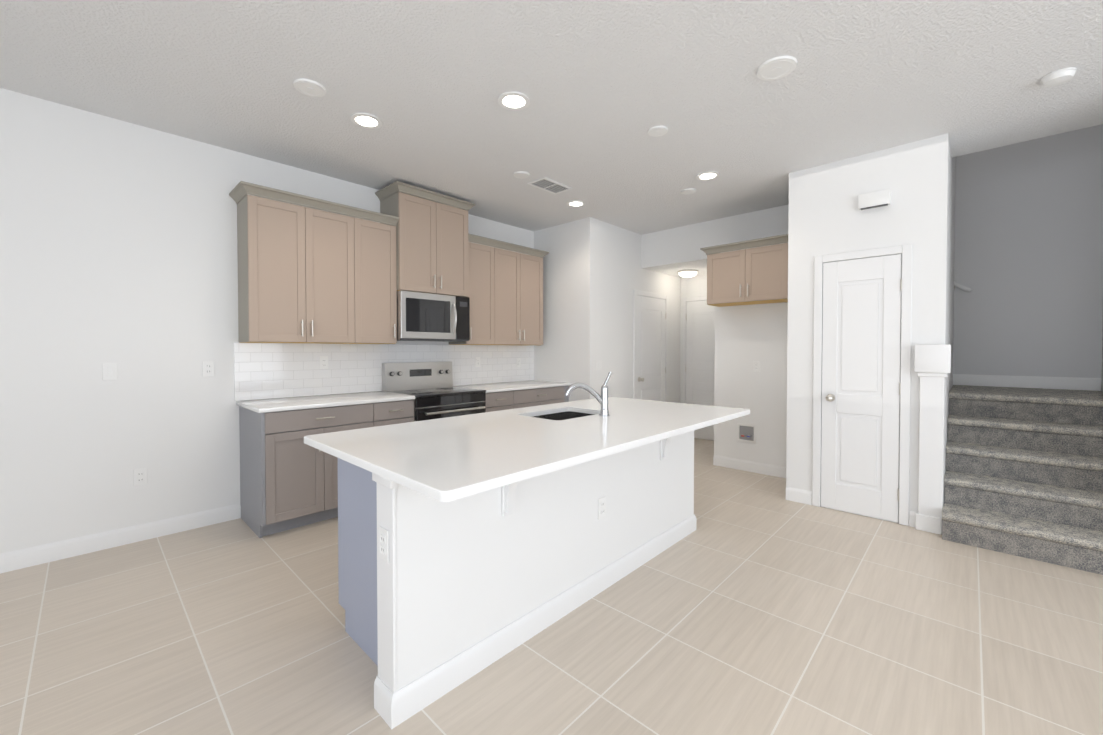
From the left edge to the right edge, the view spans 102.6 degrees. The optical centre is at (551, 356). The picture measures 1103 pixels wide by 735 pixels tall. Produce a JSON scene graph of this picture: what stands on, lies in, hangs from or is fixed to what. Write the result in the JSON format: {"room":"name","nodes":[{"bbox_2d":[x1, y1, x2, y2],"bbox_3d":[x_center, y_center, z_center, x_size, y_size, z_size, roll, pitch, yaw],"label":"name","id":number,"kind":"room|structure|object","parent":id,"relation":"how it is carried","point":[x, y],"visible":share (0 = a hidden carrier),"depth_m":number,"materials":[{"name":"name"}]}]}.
{"room":"kitchen","nodes":[
{"label":"kitchen","id":0,"kind":"room"},
{"bbox_2d":[0,438,1102,734],"bbox_3d":[1.104,1.342,1.380,8.200,0.100,9.250,1,1,43],"label":"floor","id":1,"kind":"structure","parent":0,"point":[756,604],"depth_m":1.98,"materials":[{"name":"tile"}]},
{"bbox_2d":[239,399,413,537],"bbox_3d":[-1.798,0.814,3.638,0.666,0.884,1.143,1,1,43],"label":"base cabinet","id":2,"kind":"object","parent":1,"relation":"on","point":[288,478],"visible":0.52,"depth_m":3.22,"materials":[{"name":"grey"}]},
{"bbox_2d":[236,391,414,412],"bbox_3d":[-1.812,0.356,3.630,0.646,0.030,1.163,1,1,43],"label":"countertop","id":3,"kind":"structure","parent":2,"relation":"on","point":[285,404],"depth_m":3.47,"materials":[{"name":"white stone"}]},
{"bbox_2d":[382,362,485,421],"bbox_3d":[-1.118,0.653,4.303,0.714,1.185,0.758,1,1,43],"label":"range","id":4,"kind":"object","parent":1,"relation":"on","point":[432,390],"visible":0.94,"depth_m":4.28,"materials":[{"name":"silver metal"}]},
{"bbox_2d":[484,390,519,411],"bbox_3d":[-0.742,0.795,4.778,0.629,0.884,0.440,1,1,43],"label":"base cabinet","id":5,"kind":"object","parent":1,"relation":"on","point":[503,400],"depth_m":4.56,"materials":[{"name":"grey"}]},
{"bbox_2d":[453,380,570,392],"bbox_3d":[-0.443,0.333,5.074,0.646,0.030,1.293,1,1,43],"label":"countertop","id":6,"kind":"structure","parent":5,"relation":"on","point":[507,386],"depth_m":4.92,"materials":[{"name":"white stone"}]},
{"bbox_2d":[338,430,696,729],"bbox_3d":[0.043,0.831,2.570,1.028,0.884,2.341,1,1,43],"label":"kitchen island","id":7,"kind":"object","parent":1,"relation":"on","point":[450,580],"depth_m":1.92,"materials":[{"name":"white"}]},
{"bbox_2d":[379,526,388,562],"bbox_3d":[-0.599,0.669,1.576,0.070,0.115,0.008,1,1,43],"label":"electrical outlet","id":8,"kind":"object","parent":7,"relation":"attached to","point":[384,544],"visible":1,"depth_m":1.57,"materials":[{"name":"white plastic"}]},
{"bbox_2d":[304,397,749,501],"bbox_3d":[0.092,0.374,2.503,1.175,0.030,2.380,1,1,43],"label":"island countertop","id":9,"kind":"structure","parent":7,"relation":"on","point":[447,459],"depth_m":1.94,"materials":[{"name":"white stone"}]},
{"bbox_2d":[533,411,594,419],"bbox_3d":[0.080,0.492,2.786,0.408,0.213,0.548,1,1,43],"label":"sink","id":10,"kind":"object","parent":9,"relation":"in","point":[563,415],"depth_m":3.02,"materials":[{"name":"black metal"}]},
{"bbox_2d":[564,372,611,416],"bbox_3d":[0.219,0.223,2.672,0.228,0.266,0.199,1,1,43],"label":"faucet","id":11,"kind":"object","parent":9,"relation":"on","point":[602,399],"visible":1,"depth_m":2.65,"materials":[{"name":"silver metal"}]},
{"bbox_2d":[598,496,605,519],"bbox_3d":[0.277,0.826,2.411,0.008,0.115,0.070,1,1,43],"label":"electrical outlet","id":12,"kind":"object","parent":7,"relation":"attached to","point":[601,507],"visible":1,"depth_m":2.40,"materials":[{"name":"white plastic"}]},
{"bbox_2d":[520,386,568,407],"bbox_3d":[-0.337,0.789,5.204,0.629,0.884,0.971,1,1,43],"label":"base cabinet","id":13,"kind":"object","parent":1,"relation":"on","point":[548,395],"depth_m":4.99,"materials":[{"name":"grey"}]},
{"bbox_2d":[914,344,950,534],"bbox_3d":[2.731,0.588,3.179,0.196,1.350,0.078,1,1,43],"label":"newel post","id":14,"kind":"object","parent":1,"relation":"on","point":[932,365],"visible":0.98,"depth_m":3.17,"materials":[{"name":"white paint"}]},
{"bbox_2d":[942,385,1102,574],"bbox_3d":[3.768,0.783,3.474,0.966,0.950,2.128,1,1,43],"label":"stairs","id":15,"kind":"structure","parent":1,"relation":"on","point":[1023,476],"depth_m":3.10,"materials":[{"name":"carpet"}]},
{"bbox_2d":[0,88,1102,553],"bbox_3d":[1.104,-1.357,1.337,8.200,5.300,9.250,1,1,43],"label":"wall","id":16,"kind":"structure","parent":0,"point":[118,242],"depth_m":3.33,"materials":[{"name":"white paint"}]},
{"bbox_2d":[0,504,240,572],"bbox_3d":[-3.668,1.223,2.149,0.014,0.112,3.599,1,1,43],"label":"baseboard","id":17,"kind":"structure","parent":16,"relation":"attached to","point":[33,556],"depth_m":2.93,"materials":[{"name":"white paint"}]},
{"bbox_2d":[133,468,146,485],"bbox_3d":[-2.824,0.825,3.037,0.008,0.115,0.070,1,1,43],"label":"electrical outlet","id":18,"kind":"object","parent":16,"relation":"attached to","point":[140,476],"visible":1,"depth_m":3.04,"materials":[{"name":"white plastic"}]},
{"bbox_2d":[202,361,213,376],"bbox_3d":[-2.562,0.091,3.301,0.008,0.115,0.070,1,1,43],"label":"electrical outlet","id":19,"kind":"object","parent":16,"relation":"attached to","point":[207,368],"visible":1,"depth_m":3.30,"materials":[{"name":"white plastic"}]},
{"bbox_2d":[229,181,398,343],"bbox_3d":[-1.921,-0.683,3.696,0.374,1.140,1.193,1,1,43],"label":"upper cabinet","id":20,"kind":"object","parent":16,"relation":"attached to","point":[306,274],"visible":1,"depth_m":3.51,"materials":[{"name":"beige wood"}]},
{"bbox_2d":[234,342,533,400],"bbox_3d":[-1.340,0.097,4.588,0.009,0.455,3.228,1,1,43],"label":"backsplash","id":21,"kind":"structure","parent":16,"relation":"attached to","point":[271,370],"depth_m":4.03,"materials":[{"name":"tile"}]},
{"bbox_2d":[320,356,327,368],"bbox_3d":[-1.997,0.052,3.881,0.008,0.115,0.070,1,1,43],"label":"electrical outlet","id":22,"kind":"object","parent":21,"relation":"attached to","point":[323,362],"visible":1,"depth_m":3.88,"materials":[{"name":"white plastic"}]},
{"bbox_2d":[375,181,474,296],"bbox_3d":[-1.230,-1.087,4.382,0.424,0.958,0.859,1,1,43],"label":"upper cabinet","id":23,"kind":"object","parent":16,"relation":"attached to","point":[432,247],"visible":0.96,"depth_m":4.22,"materials":[{"name":"beige wood"}]},
{"bbox_2d":[397,290,469,341],"bbox_3d":[-1.221,-0.381,4.384,0.448,0.448,0.754,1,1,43],"label":"microwave","id":24,"kind":"object","parent":23,"relation":"attached to","point":[430,317],"visible":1,"depth_m":4.22,"materials":[{"name":"silver metal"}]},
{"bbox_2d":[449,234,548,344],"bbox_3d":[-0.576,-0.706,5.114,0.374,1.140,1.193,1,1,43],"label":"upper cabinet","id":25,"kind":"object","parent":16,"relation":"attached to","point":[506,294],"visible":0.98,"depth_m":4.97,"materials":[{"name":"beige wood"}]},
{"bbox_2d":[633,290,667,401],"bbox_3d":[1.403,0.170,6.074,0.085,2.094,0.888,1,1,43],"label":"hall door","id":26,"kind":"structure","parent":16,"relation":"in","point":[650,346],"depth_m":6.07,"materials":[{"name":"white paint"}]},
{"bbox_2d":[682,296,714,439],"bbox_3d":[2.293,0.165,6.342,0.938,2.094,0.085,1,1,43],"label":"door","id":27,"kind":"structure","parent":16,"relation":"in","point":[698,336],"depth_m":6.50,"materials":[{"name":"white paint"}]},
{"bbox_2d":[700,234,787,306],"bbox_3d":[2.049,-0.857,4.564,0.900,0.604,0.374,1,1,43],"label":"upper cabinet","id":28,"kind":"object","parent":16,"relation":"attached to","point":[758,274],"visible":0.92,"depth_m":4.44,"materials":[{"name":"beige wood"}]},
{"bbox_2d":[737,423,755,443],"bbox_3d":[2.101,0.828,4.777,0.200,0.200,0.035,1,1,43],"label":"washer outlet box","id":29,"kind":"object","parent":16,"relation":"attached to","point":[746,433],"visible":1,"depth_m":4.78,"materials":[{"name":"white plastic"}]},
{"bbox_2d":[713,455,785,477],"bbox_3d":[2.192,1.182,4.712,0.950,0.112,0.014,1,1,43],"label":"baseboard","id":30,"kind":"structure","parent":16,"relation":"attached to","point":[761,468],"depth_m":4.75,"materials":[{"name":"white paint"}]},
{"bbox_2d":[753,361,759,371],"bbox_3d":[2.183,0.108,4.706,0.070,0.115,0.008,1,1,43],"label":"electrical outlet","id":31,"kind":"object","parent":16,"relation":"attached to","point":[756,366],"visible":1,"depth_m":4.71,"materials":[{"name":"white plastic"}]},
{"bbox_2d":[812,244,912,525],"bbox_3d":[2.410,0.211,3.475,0.638,2.094,0.085,1,1,43],"label":"pantry door","id":32,"kind":"structure","parent":16,"relation":"in","point":[862,378],"depth_m":3.48,"materials":[{"name":"white paint"}]},
{"bbox_2d":[858,189,890,209],"bbox_3d":[2.486,-1.208,3.407,0.200,0.115,0.045,1,1,43],"label":"door chime","id":33,"kind":"object","parent":16,"relation":"attached to","point":[874,199],"visible":0.96,"depth_m":3.39,"materials":[{"name":"white plastic"}]},
{"bbox_2d":[954,281,971,291],"bbox_3d":[4.133,-0.744,4.519,0.240,0.179,0.081,1,1,43],"label":"handrail","id":34,"kind":"object","parent":16,"relation":"attached to","point":[962,287],"visible":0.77,"depth_m":4.46,"materials":[{"name":"white paint"}]},
{"bbox_2d":[953,374,1100,390],"bbox_3d":[4.496,0.240,4.234,0.968,0.112,0.014,1,1,43],"label":"baseboard","id":35,"kind":"structure","parent":16,"relation":"attached to","point":[1070,383],"depth_m":4.19,"materials":[{"name":"white paint"}]},
{"bbox_2d":[0,0,1102,234],"bbox_3d":[1.104,-1.603,1.333,8.200,0.100,9.250,1,1,43],"label":"ceiling","id":36,"kind":"structure","parent":0,"point":[604,86],"depth_m":2.55,"materials":[{"name":"white paint"}]},
{"bbox_2d":[293,78,325,96],"bbox_3d":[-1.408,-1.565,2.579,0.170,0.013,0.170,1,1,43],"label":"ceiling speaker","id":37,"kind":"object","parent":36,"relation":"attached to","point":[309,87],"visible":0.94,"depth_m":2.56,"materials":[{"name":"white plastic"}]},
{"bbox_2d":[351,113,381,128],"bbox_3d":[-1.234,-1.574,2.952,0.196,0.008,0.196,1,1,43],"label":"recessed light","id":38,"kind":"object","parent":36,"relation":"in","point":[367,120],"visible":0.98,"depth_m":2.95,"materials":[{"name":"white plastic"}]},
{"bbox_2d":[498,91,529,110],"bbox_3d":[-0.231,-1.570,2.716,0.196,0.008,0.196,1,1,43],"label":"recessed light","id":39,"kind":"object","parent":36,"relation":"in","point":[513,100],"visible":1,"depth_m":2.71,"materials":[{"name":"white plastic"}]},
{"bbox_2d":[514,171,529,178],"bbox_3d":[-0.261,-1.586,3.861,0.140,0.013,0.140,1,1,43],"label":"ceiling speaker","id":40,"kind":"object","parent":36,"relation":"attached to","point":[521,174],"visible":0.96,"depth_m":3.83,"materials":[{"name":"white plastic"}]},
{"bbox_2d":[527,177,571,194],"bbox_3d":[-0.013,-1.591,4.123,0.220,0.011,0.380,1,1,43],"label":"ceiling vent","id":41,"kind":"object","parent":36,"relation":"in","point":[549,185],"visible":1,"depth_m":4.11,"materials":[{"name":"white plastic"}]},
{"bbox_2d":[567,200,584,206],"bbox_3d":[0.257,-1.601,4.625,0.196,0.008,0.196,1,1,43],"label":"recessed light","id":42,"kind":"object","parent":36,"relation":"in","point":[576,203],"visible":1,"depth_m":4.62,"materials":[{"name":"white plastic"}]},
{"bbox_2d":[648,126,667,136],"bbox_3d":[0.743,-1.573,3.089,0.140,0.013,0.140,1,1,43],"label":"ceiling speaker","id":43,"kind":"object","parent":36,"relation":"attached to","point":[656,131],"visible":0.98,"depth_m":3.08,"materials":[{"name":"white plastic"}]},
{"bbox_2d":[677,270,698,276],"bbox_3d":[1.894,-1.144,6.139,0.280,0.079,0.280,1,1,43],"label":"hall ceiling light","id":44,"kind":"object","parent":36,"relation":"attached to","point":[687,273],"visible":1,"depth_m":6.05,"materials":[{"name":"white glass"}]},
{"bbox_2d":[681,188,695,194],"bbox_3d":[1.320,-1.592,4.264,0.140,0.013,0.140,1,1,43],"label":"ceiling speaker","id":45,"kind":"object","parent":36,"relation":"attached to","point":[688,191],"visible":0.98,"depth_m":4.25,"materials":[{"name":"white plastic"}]},
{"bbox_2d":[696,171,719,180],"bbox_3d":[1.373,-1.589,3.883,0.196,0.008,0.196,1,1,43],"label":"recessed light","id":46,"kind":"object","parent":36,"relation":"in","point":[706,175],"visible":0.98,"depth_m":3.88,"materials":[{"name":"white plastic"}]},
{"bbox_2d":[756,56,796,80],"bbox_3d":[1.221,-1.562,2.401,0.200,0.013,0.200,1,1,43],"label":"ceiling speaker","id":47,"kind":"object","parent":36,"relation":"attached to","point":[778,67],"visible":1,"depth_m":2.39,"materials":[{"name":"white plastic"}]},
{"bbox_2d":[1040,67,1076,86],"bbox_3d":[2.825,-1.550,2.465,0.136,0.039,0.136,1,1,43],"label":"smoke detector","id":48,"kind":"object","parent":36,"relation":"attached to","point":[1058,77],"visible":0.96,"depth_m":2.44,"materials":[{"name":"white plastic"}]}
]}

